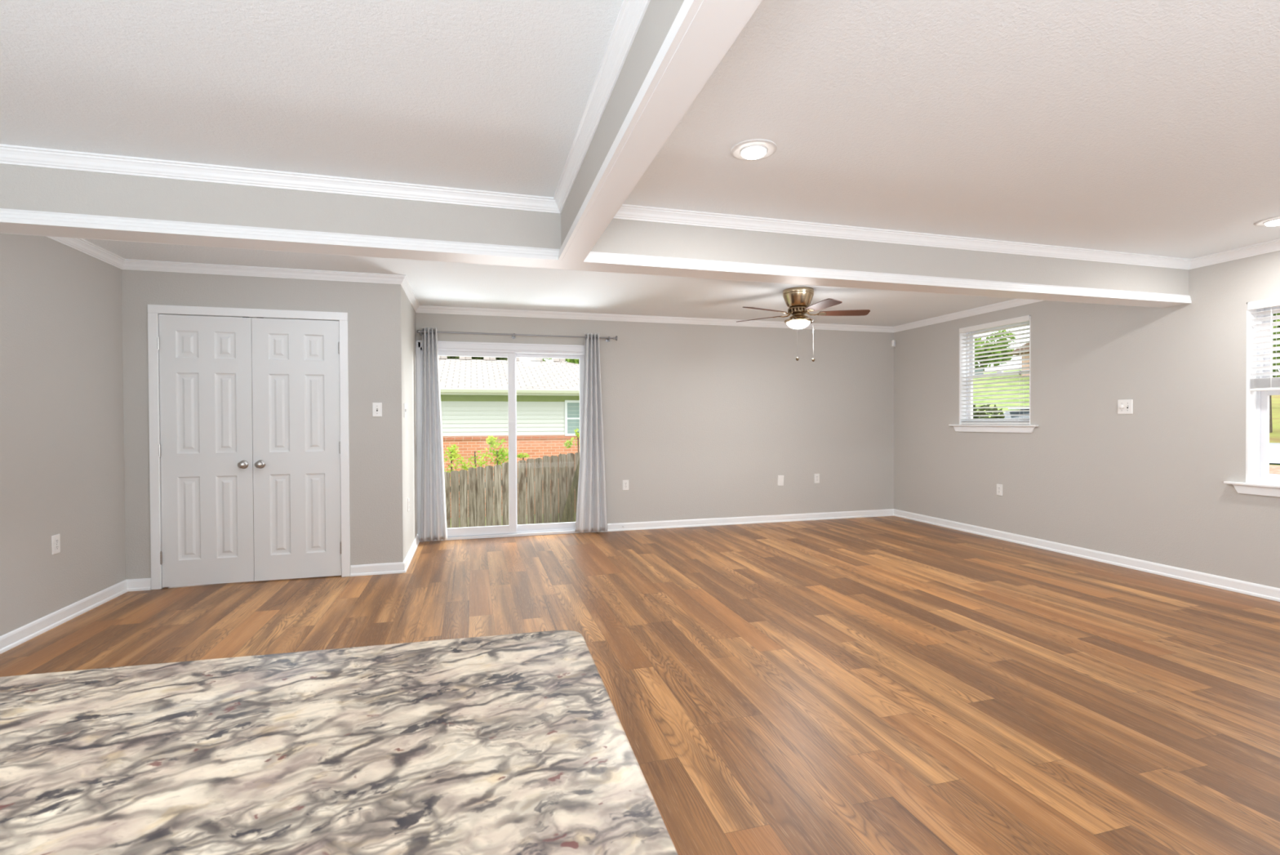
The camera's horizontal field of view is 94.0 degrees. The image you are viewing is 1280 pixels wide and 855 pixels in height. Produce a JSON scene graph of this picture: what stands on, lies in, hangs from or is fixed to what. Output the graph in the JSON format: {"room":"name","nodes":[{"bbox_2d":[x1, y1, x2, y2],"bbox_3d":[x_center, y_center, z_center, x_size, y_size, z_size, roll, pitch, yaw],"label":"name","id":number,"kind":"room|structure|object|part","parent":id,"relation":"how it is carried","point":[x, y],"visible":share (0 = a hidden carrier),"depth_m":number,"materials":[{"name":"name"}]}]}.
{"room":"empty living room","nodes":[
{"label":"empty living room","id":0,"kind":"room"},
{"bbox_2d":[0,233,125,635],"bbox_3d":[-2.741,0.026,0.284,0.160,2.440,8.821,0,1,-16],"label":"wall","id":1,"kind":"structure","parent":0,"point":[62,432],"depth_m":3.70,"materials":[{"name":"grey paint"}]},
{"bbox_2d":[51,533,60,555],"bbox_3d":[-3.594,0.719,3.675,0.009,0.117,0.072,0,1,-16],"label":"wall outlet","id":2,"kind":"object","parent":1,"relation":"attached to","point":[55,539],"visible":1,"depth_m":3.67,"materials":[{"name":"white plastic"}]},
{"bbox_2d":[0,577,151,653],"bbox_3d":[-2.559,1.203,0.262,0.162,0.086,8.661,0,1,-16],"label":"baseboard","id":3,"kind":"structure","parent":1,"relation":"attached to","point":[15,637],"depth_m":3.76,"materials":[{"name":"white"}]},
{"bbox_2d":[0,0,650,213],"bbox_3d":[-0.958,-1.161,-0.349,2.952,0.068,6.662,0,1,-16],"label":"trim","id":4,"kind":"structure","parent":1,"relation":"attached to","point":[632,12],"depth_m":2.75,"materials":[{"name":"white wood"}]},
{"bbox_2d":[121,269,404,579],"bbox_3d":[-2.899,-0.017,4.710,1.916,2.440,0.110,0,1,-16],"label":"wall","id":5,"kind":"structure","parent":0,"point":[374,310],"depth_m":4.81,"materials":[{"name":"grey paint"}]},
{"bbox_2d":[147,304,350,589],"bbox_3d":[-3.002,0.143,4.651,1.355,2.121,0.171,0,1,-16],"label":"door","id":6,"kind":"structure","parent":5,"relation":"in","point":[249,425],"depth_m":4.62,"materials":[{"name":"white wood"}]},
{"bbox_3d":[-3.053,0.287,4.580,0.066,0.066,0.059,0,1,-16],"label":"knob","id":7,"kind":"part","parent":6,"relation":"part of","materials":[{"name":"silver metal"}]},
{"bbox_3d":[-2.942,0.286,4.611,0.066,0.066,0.059,0,1,-16],"label":"knob","id":8,"kind":"part","parent":6,"relation":"part of","materials":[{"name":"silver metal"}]},
{"bbox_2d":[372,402,382,417],"bbox_3d":[-2.139,-0.144,4.855,0.072,0.117,0.017,0,1,-16],"label":"light switch","id":9,"kind":"object","parent":5,"relation":"attached to","point":[376,406],"visible":1,"depth_m":4.86,"materials":[{"name":"white plastic"}]},
{"bbox_2d":[45,235,1042,332],"bbox_3d":[-0.017,-1.222,5.177,7.737,0.068,3.142,0,1,-16],"label":"trim","id":10,"kind":"structure","parent":5,"relation":"attached to","point":[83,246],"depth_m":5.93,"materials":[{"name":"white wood"}]},
{"bbox_2d":[402,288,417,557],"bbox_3d":[-2.205,-0.029,5.584,0.110,2.440,1.201,0,1,-16],"label":"wall","id":11,"kind":"structure","parent":0,"point":[409,356],"depth_m":5.51,"materials":[{"name":"grey paint"}]},
{"bbox_2d":[350,533,419,576],"bbox_3d":[-2.305,1.149,5.483,0.418,0.086,1.303,0,1,-16],"label":"baseboard","id":12,"kind":"structure","parent":11,"relation":"attached to","point":[402,566],"depth_m":4.88,"materials":[{"name":"white wood"}]},
{"bbox_2d":[404,403,407,417],"bbox_3d":[-2.011,-0.146,5.122,0.017,0.122,0.118,0,1,-16],"label":"double light switch","id":13,"kind":"object","parent":11,"relation":"attached to","point":[405,408],"visible":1,"depth_m":5.10,"materials":[{"name":"white plastic"}]},
{"bbox_2d":[0,0,1279,326],"bbox_3d":[0.901,-1.302,1.887,8.037,0.150,10.272,0,1,-16],"label":"ceiling","id":14,"kind":"structure","parent":0,"point":[1139,126],"depth_m":2.33,"materials":[{"name":"white paint"}]},
{"bbox_2d":[0,163,1188,294],"bbox_3d":[0.429,-1.084,3.584,7.737,0.314,0.168,0,1,-16],"label":"ceiling beam","id":15,"kind":"structure","parent":14,"relation":"attached to","point":[21,187],"depth_m":3.16,"materials":[{"name":"grey paint"}]},
{"bbox_2d":[560,0,684,246],"bbox_3d":[0.519,-1.049,0.064,0.113,0.314,6.662,0,1,-16],"label":"ceiling beam","id":16,"kind":"structure","parent":14,"relation":"attached to","point":[660,15],"depth_m":1.90,"materials":[{"name":"grey paint"}]},
{"bbox_2d":[558,0,762,262],"bbox_3d":[0.516,-0.911,0.054,0.138,0.065,6.643,0,1,-16],"label":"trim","id":17,"kind":"structure","parent":16,"relation":"attached to","point":[702,32],"depth_m":1.64,"materials":[{"name":"white wood"}]},
{"bbox_2d":[730,138,777,160],"bbox_3d":[0.504,-1.217,2.647,0.202,0.030,0.202,0,1,-16],"label":"recessed light","id":18,"kind":"object","parent":14,"relation":"in","point":[754,148],"visible":1,"depth_m":2.62,"materials":[{"name":"white metal"}]},
{"bbox_3d":[0.504,-1.216,2.647,0.111,0.030,0.111,0,1,-16],"label":"bulb","id":19,"kind":"part","parent":18,"relation":"part of","materials":[{"name":"white glass"}]},
{"bbox_2d":[737,286,870,361],"bbox_3d":[1.467,-0.932,5.466,1.232,0.667,1.188,0,1,-16],"label":"ceiling fan","id":20,"kind":"object","parent":14,"relation":"hanging from","point":[798,300],"visible":1,"depth_m":5.42,"materials":[{"name":"gold metal"}]},
{"bbox_3d":[1.149,-1.050,5.773,0.450,0.032,0.137,0,1,40],"label":"blade","id":21,"kind":"part","parent":20,"relation":"part of","materials":[{"name":"brown wood"}]},
{"bbox_3d":[1.112,-1.045,5.292,0.450,0.032,0.137,-1,1,-32],"label":"blade","id":22,"kind":"part","parent":20,"relation":"part of","materials":[{"name":"brown wood"}]},
{"bbox_3d":[1.461,-1.072,5.507,0.188,0.065,0.188,0,1,-16],"label":"motor","id":23,"kind":"part","parent":20,"relation":"part of","materials":[{"name":"gold metal"}]},
{"bbox_3d":[1.461,-0.942,5.508,0.218,0.064,0.218,0,1,-16],"label":"lamp shade","id":24,"kind":"part","parent":20,"relation":"part of","materials":[{"name":"white glass"}]},
{"bbox_3d":[1.552,-1.045,5.107,0.137,0.032,0.452,0,1,-16],"label":"blade","id":25,"kind":"part","parent":20,"relation":"part of","materials":[{"name":"brown wood"}]},
{"bbox_3d":[1.870,-1.050,5.476,0.450,0.032,0.137,0,1,4],"label":"blade","id":26,"kind":"part","parent":20,"relation":"part of","materials":[{"name":"brown wood"}]},
{"bbox_2d":[1253,215,1279,226],"bbox_3d":[3.862,-1.242,3.613,0.202,0.030,0.202,0,1,-16],"label":"recessed light","id":27,"kind":"object","parent":14,"relation":"in","point":[1275,220],"visible":1,"depth_m":3.61,"materials":[{"name":"white metal"}]},
{"bbox_3d":[3.862,-1.242,3.613,0.111,0.030,0.111,0,1,-16],"label":"bulb","id":28,"kind":"part","parent":27,"relation":"part of","materials":[{"name":"white glass"}]},
{"bbox_2d":[0,515,1279,854],"bbox_3d":[0.932,1.273,1.955,7.997,0.120,10.242,0,1,-16],"label":"floor","id":29,"kind":"structure","parent":0,"point":[883,685],"depth_m":3.04,"materials":[{"name":"brown wood"}]},
{"bbox_3d":[-1.209,0.806,0.263,2.400,0.867,0.577,0,1,-16],"label":"base cabinet","id":30,"kind":"object","parent":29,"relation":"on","visible":0},
{"bbox_2d":[0,630,677,854],"bbox_3d":[-1.253,0.355,0.344,2.561,0.032,0.700,0,1,-13],"label":"countertop","id":31,"kind":"structure","parent":30,"relation":"on","point":[513,744],"depth_m":0.60,"materials":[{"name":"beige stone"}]},
{"bbox_2d":[415,312,893,523],"bbox_3d":[0.400,-0.056,7.018,6.280,2.440,0.160,0,1,-16],"label":"wall","id":32,"kind":"structure","parent":0,"point":[700,421],"depth_m":7.13,"materials":[{"name":"grey paint"}]},
{"bbox_2d":[415,340,596,542],"bbox_3d":[-1.421,0.136,6.499,1.890,2.084,0.184,0,1,-16],"label":"door","id":33,"kind":"structure","parent":32,"relation":"in","point":[511,351],"depth_m":6.45,"materials":[{"name":"white plastic"}]},
{"bbox_3d":[-1.807,0.172,6.361,0.946,1.953,0.038,0,1,-16],"label":"sliding panel","id":34,"kind":"part","parent":33,"relation":"part of","materials":[{"name":"glass"}]},
{"bbox_3d":[-1.015,0.166,6.636,0.840,1.953,0.038,0,1,-16],"label":"fixed panel","id":35,"kind":"part","parent":33,"relation":"part of","materials":[{"name":"glass"}]},
{"bbox_2d":[417,329,617,342],"bbox_3d":[-1.273,-0.982,6.398,2.098,0.069,0.119,0,1,-16],"label":"curtain rod","id":36,"kind":"object","parent":32,"relation":"attached to","point":[607,339],"visible":0.98,"depth_m":6.33,"materials":[{"name":"silver metal"}]},
{"bbox_2d":[420,327,447,541],"bbox_3d":[-2.129,0.071,6.136,0.272,2.183,0.099,0,1,-16],"label":"curtain","id":37,"kind":"object","parent":36,"relation":"hanging from","point":[433,497],"visible":1,"depth_m":6.13,"materials":[{"name":"grey fabric"}]},
{"bbox_3d":[-1.275,-0.987,6.365,2.020,0.018,0.019,0,1,-16],"label":"rod","id":38,"kind":"part","parent":36,"relation":"part of","materials":[{"name":"silver metal"}]},
{"bbox_2d":[575,333,607,533],"bbox_3d":[-0.540,0.059,6.581,0.364,2.183,0.099,0,1,-16],"label":"curtain","id":39,"kind":"object","parent":36,"relation":"hanging from","point":[591,508],"visible":1,"depth_m":6.58,"materials":[{"name":"white fabric"}]},
{"bbox_2d":[622,480,628,489],"bbox_3d":[-0.162,0.654,6.779,0.072,0.117,0.009,0,1,-16],"label":"wall outlet","id":40,"kind":"object","parent":32,"relation":"attached to","point":[625,482],"visible":1,"depth_m":6.78,"materials":[{"name":"white plastic"}]},
{"bbox_2d":[777,475,783,485],"bbox_3d":[1.724,0.650,7.306,0.088,0.129,0.008,0,1,-16],"label":"blank wall plate","id":41,"kind":"object","parent":32,"relation":"attached to","point":[780,477],"visible":1,"depth_m":7.30,"materials":[{"name":"white plastic"}]},
{"bbox_2d":[813,473,819,483],"bbox_3d":[2.207,0.635,7.440,0.072,0.117,0.009,0,1,-16],"label":"wall outlet","id":42,"kind":"object","parent":32,"relation":"attached to","point":[816,476],"visible":1,"depth_m":7.44,"materials":[{"name":"white plastic"}]},
{"bbox_2d":[890,339,895,346],"bbox_3d":[3.264,-1.080,7.686,0.070,0.084,0.075,0,1,-16],"label":"sensor","id":43,"kind":"object","parent":32,"relation":"attached to","point":[893,341],"visible":1,"depth_m":7.66,"materials":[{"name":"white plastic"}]},
{"bbox_2d":[893,250,1279,588],"bbox_3d":[4.710,-0.035,2.961,0.160,2.440,9.972,0,1,-16],"label":"wall","id":44,"kind":"structure","parent":0,"point":[1146,484],"depth_m":5.08,"materials":[{"name":"grey paint"}]},
{"bbox_2d":[0,208,1191,307],"bbox_3d":[0.431,-0.947,3.580,7.737,0.063,0.195,0,1,-16],"label":"ceiling beam","id":45,"kind":"structure","parent":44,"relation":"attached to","point":[12,221],"depth_m":3.20,"materials":[{"name":"white"}]},
{"bbox_2d":[599,508,1279,601],"bbox_3d":[2.752,1.157,2.425,3.918,0.086,9.972,0,1,-16],"label":"baseboard","id":46,"kind":"structure","parent":44,"relation":"attached to","point":[1263,591],"depth_m":6.09,"materials":[{"name":"white wood"}]},
{"bbox_2d":[613,204,1279,269],"bbox_3d":[2.823,-1.189,0.706,4.672,0.068,6.662,0,1,-16],"label":"trim","id":47,"kind":"structure","parent":44,"relation":"attached to","point":[626,211],"depth_m":3.85,"materials":[{"name":"white wood"}]},
{"bbox_2d":[948,314,1038,432],"bbox_3d":[3.754,-0.528,6.289,0.205,1.155,1.085,0,1,-16],"label":"window","id":48,"kind":"structure","parent":44,"relation":"in","point":[1029,428],"depth_m":6.63,"materials":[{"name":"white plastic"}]},
{"bbox_3d":[3.819,-0.568,6.299,0.075,1.077,0.890,0,1,-16],"label":"frame","id":49,"kind":"part","parent":48,"relation":"part of","materials":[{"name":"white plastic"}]},
{"bbox_3d":[3.720,-0.021,6.284,0.130,0.017,1.085,0,1,-16],"label":"sill","id":50,"kind":"part","parent":48,"relation":"part of","materials":[{"name":"white wood"}]},
{"bbox_2d":[959,315,1029,424],"bbox_3d":[3.721,-0.568,6.272,0.085,1.068,0.874,0,1,-16],"label":"window blind","id":51,"kind":"object","parent":48,"relation":"attached to","point":[1024,318],"visible":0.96,"depth_m":6.25,"materials":[{"name":"white plastic"}]},
{"bbox_3d":[3.738,-0.043,6.281,0.050,0.019,0.862,0,1,-16],"label":"rail","id":52,"kind":"part","parent":51,"relation":"part of","materials":[{"name":"white plastic"}]},
{"bbox_3d":[3.779,-0.806,5.931,0.002,0.492,0.008,0,1,-16],"label":"pull cord","id":53,"kind":"part","parent":51,"relation":"part of","materials":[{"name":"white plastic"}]},
{"bbox_3d":[3.802,-0.319,6.297,0.026,0.520,0.826,0,1,-16],"label":"sash","id":54,"kind":"part","parent":48,"relation":"part of","materials":[{"name":"glass"}]},
{"bbox_3d":[3.828,-0.810,6.300,0.026,0.532,0.826,0,1,-16],"label":"sash","id":55,"kind":"part","parent":48,"relation":"part of","materials":[{"name":"glass"}]},
{"bbox_2d":[996,484,1002,495],"bbox_3d":[3.727,0.647,6.188,0.009,0.117,0.072,0,1,-16],"label":"wall outlet","id":56,"kind":"object","parent":44,"relation":"attached to","point":[999,486],"visible":1,"depth_m":6.18,"materials":[{"name":"white plastic"}]},
{"bbox_2d":[1117,399,1133,413],"bbox_3d":[4.048,-0.172,4.988,0.022,0.122,0.118,0,1,-16],"label":"dimmer switch","id":57,"kind":"object","parent":44,"relation":"attached to","point":[1124,406],"visible":1,"depth_m":4.99,"materials":[{"name":"white plastic"}]},
{"bbox_2d":[1223,297,1279,497],"bbox_3d":[4.450,-0.203,3.806,0.205,1.348,1.082,0,1,-16],"label":"window","id":58,"kind":"structure","parent":44,"relation":"in","point":[1259,481],"depth_m":4.20,"materials":[{"name":"white plastic"}]},
{"bbox_3d":[4.416,0.401,3.802,0.130,0.017,1.082,0,1,-16],"label":"sill","id":59,"kind":"part","parent":58,"relation":"part of","materials":[{"name":"white wood"}]},
{"bbox_2d":[1247,297,1279,391],"bbox_3d":[4.418,-0.397,3.788,0.079,0.951,0.871,0,1,-16],"label":"window blind","id":60,"kind":"object","parent":58,"relation":"attached to","point":[1260,384],"visible":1,"depth_m":4.12,"materials":[{"name":"white plastic"}]},
{"bbox_3d":[4.431,-0.261,3.792,0.050,0.019,0.859,0,1,-16],"label":"rail","id":61,"kind":"part","parent":60,"relation":"part of","materials":[{"name":"white plastic"}]},
{"bbox_3d":[4.345,-0.547,4.092,0.055,0.565,0.002,0,1,-16],"label":"ladder cord","id":62,"kind":"part","parent":60,"relation":"part of","materials":[{"name":"white fabric"}]},
{"bbox_3d":[4.514,-0.242,3.816,0.075,1.270,0.887,0,1,-16],"label":"frame","id":63,"kind":"part","parent":58,"relation":"part of","materials":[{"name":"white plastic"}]},
{"bbox_3d":[4.498,0.053,3.814,0.026,0.620,0.823,0,1,-16],"label":"sash","id":64,"kind":"part","parent":58,"relation":"part of","materials":[{"name":"white plastic"}]},
{"bbox_3d":[4.523,-0.535,3.816,0.026,0.625,0.823,0,1,-16],"label":"sash","id":65,"kind":"part","parent":58,"relation":"part of","materials":[{"name":"white plastic"}]},
{"label":"outside","id":66,"kind":"structure","parent":0,"visible":0},
{"bbox_2d":[973,368,1279,474],"bbox_3d":[30.347,-1.354,32.341,65.000,4.363,62.000,0,1,-16],"label":"ground","id":67,"kind":"structure","parent":66,"point":[1274,437],"depth_m":25.22,"materials":[{"name":"green plant"}]},
{"bbox_2d":[542,358,578,364],"bbox_3d":[-2.219,-2.019,30.285,4.910,8.630,6.040,0,1,20],"label":"tree","id":68,"kind":"object","parent":67,"relation":"on","point":[568,360],"visible":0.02,"depth_m":28.43,"materials":[{"name":"green plant"}]},
{"bbox_2d":[974,368,983,374],"bbox_3d":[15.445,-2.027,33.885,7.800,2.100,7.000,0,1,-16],"label":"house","id":69,"kind":"structure","parent":67,"relation":"on","point":[979,370],"depth_m":31.37,"materials":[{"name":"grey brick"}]},
{"bbox_2d":[973,402,1004,418],"bbox_3d":[5.715,0.361,10.957,2.431,1.662,0.980,0,1,-16],"label":"hedge","id":70,"kind":"object","parent":67,"relation":"on","point":[987,405],"visible":0.02,"depth_m":11.02,"materials":[{"name":"green plant"}]},
{"bbox_2d":[974,329,1016,370],"bbox_3d":[25.510,-5.176,44.551,4.388,4.367,3.644,0,1,5],"label":"tree","id":71,"kind":"object","parent":67,"relation":"on","point":[1002,331],"visible":0.28,"depth_m":43.67,"materials":[{"name":"green plant"}]},
{"bbox_2d":[1003,407,1029,417],"bbox_3d":[9.304,0.304,13.081,4.450,1.475,1.840,-1,1,-28],"label":"car","id":72,"kind":"object","parent":67,"relation":"on","point":[1011,408],"visible":0.02,"depth_m":12.76,"materials":[{"name":"white paint"}]},
{"bbox_3d":[8.955,-0.412,12.893,1.470,0.035,1.120,-1,1,-28],"label":"roof panel","id":73,"kind":"part","parent":72,"relation":"part of","materials":[{"name":"white paint"}]},
{"bbox_2d":[1005,342,1029,375],"bbox_3d":[20.021,-2.111,25.298,3.800,5.200,7.000,0,1,-16],"label":"house","id":74,"kind":"structure","parent":67,"relation":"on","point":[1026,344],"depth_m":27.53,"materials":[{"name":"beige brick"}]},
{"bbox_2d":[1269,312,1279,432],"bbox_3d":[31.551,-3.585,30.576,4.774,8.660,6.980,0,1,34],"label":"tree","id":75,"kind":"object","parent":67,"relation":"on","point":[1278,313],"visible":0.02,"depth_m":28.66,"materials":[{"name":"green plant"}]},
{"bbox_3d":[31.561,-4.809,30.519,4.783,6.211,6.896,0,1,39],"label":"crown","id":76,"kind":"part","parent":75,"relation":"part of","materials":[{"name":"green plant"}]},
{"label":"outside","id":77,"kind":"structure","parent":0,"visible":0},
{"bbox_2d":[1269,442,1279,463],"bbox_3d":[25.865,-0.801,17.837,18.150,3.418,25.030,-1,1,-35],"label":"street","id":78,"kind":"structure","parent":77,"point":[1274,447],"depth_m":20.95,"materials":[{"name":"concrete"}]},
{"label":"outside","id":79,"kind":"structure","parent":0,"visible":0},
{"bbox_3d":[-18.954,2.323,29.839,29.500,0.300,52.368,0,1,-16],"label":"ground","id":80,"kind":"structure","parent":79,"visible":0},
{"bbox_2d":[443,435,508,496],"bbox_3d":[-2.765,1.240,9.985,1.306,2.219,0.300,0,1,-16],"label":"climbing vine","id":81,"kind":"object","parent":80,"relation":"on","point":[453,455],"visible":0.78,"depth_m":9.99,"materials":[{"name":"green plant"}]},
{"bbox_3d":[-2.763,1.374,9.992,0.811,1.951,0.034,0,1,-16],"label":"stem","id":82,"kind":"part","parent":81,"relation":"part of","materials":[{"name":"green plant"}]},
{"bbox_2d":[447,355,506,359],"bbox_3d":[-8.416,-2.022,28.844,5.877,8.722,5.473,0,1,-16],"label":"tree","id":83,"kind":"object","parent":80,"relation":"on","point":[448,357],"visible":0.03,"depth_m":27.46,"materials":[{"name":"green plant"}]},
{"bbox_2d":[438,355,579,516],"bbox_3d":[-6.273,0.031,18.012,16.600,4.405,8.330,0,1,-16],"label":"house","id":84,"kind":"structure","parent":80,"relation":"on","point":[474,405],"depth_m":15.32,"materials":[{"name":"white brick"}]},
{"bbox_3d":[-1.330,-0.251,15.749,1.190,0.810,0.006,0,1,-16],"label":"pane","id":85,"kind":"part","parent":84,"relation":"part of","materials":[{"name":"clear glass"}]},
{"bbox_2d":[444,452,579,528],"bbox_3d":[-1.506,1.125,10.005,8.062,2.335,0.076,0,1,-16],"label":"wooden fence","id":86,"kind":"object","parent":80,"relation":"on","point":[535,505],"visible":0.22,"depth_m":9.78,"materials":[{"name":"brown wood"}]},
{"bbox_3d":[-1.542,0.828,10.011,8.000,0.890,0.040,0,1,-16],"label":"rail","id":87,"kind":"part","parent":86,"relation":"part of","materials":[{"name":"wood"}]},
{"bbox_2d":[516,452,529,459],"bbox_3d":[-1.988,1.382,10.248,0.208,1.921,0.158,-1,1,-37],"label":"sprig","id":88,"kind":"object","parent":80,"relation":"on","point":[522,455],"visible":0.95,"depth_m":10.22,"materials":[{"name":"green plant"}]},
{"bbox_2d":[560,459,579,522],"bbox_3d":[-0.696,1.234,9.530,1.475,1.620,0.110,0,1,-16],"label":"gate","id":89,"kind":"object","parent":80,"relation":"on","point":[571,497],"visible":0.09,"depth_m":9.39,"materials":[{"name":"brown wood"}]},
{"bbox_2d":[564,427,579,452],"bbox_3d":[-1.114,1.169,10.499,0.459,2.335,0.145,0,1,-16],"label":"sapling","id":90,"kind":"object","parent":80,"relation":"on","point":[577,433],"visible":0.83,"depth_m":10.47,"materials":[{"name":"green plant"}]}
]}

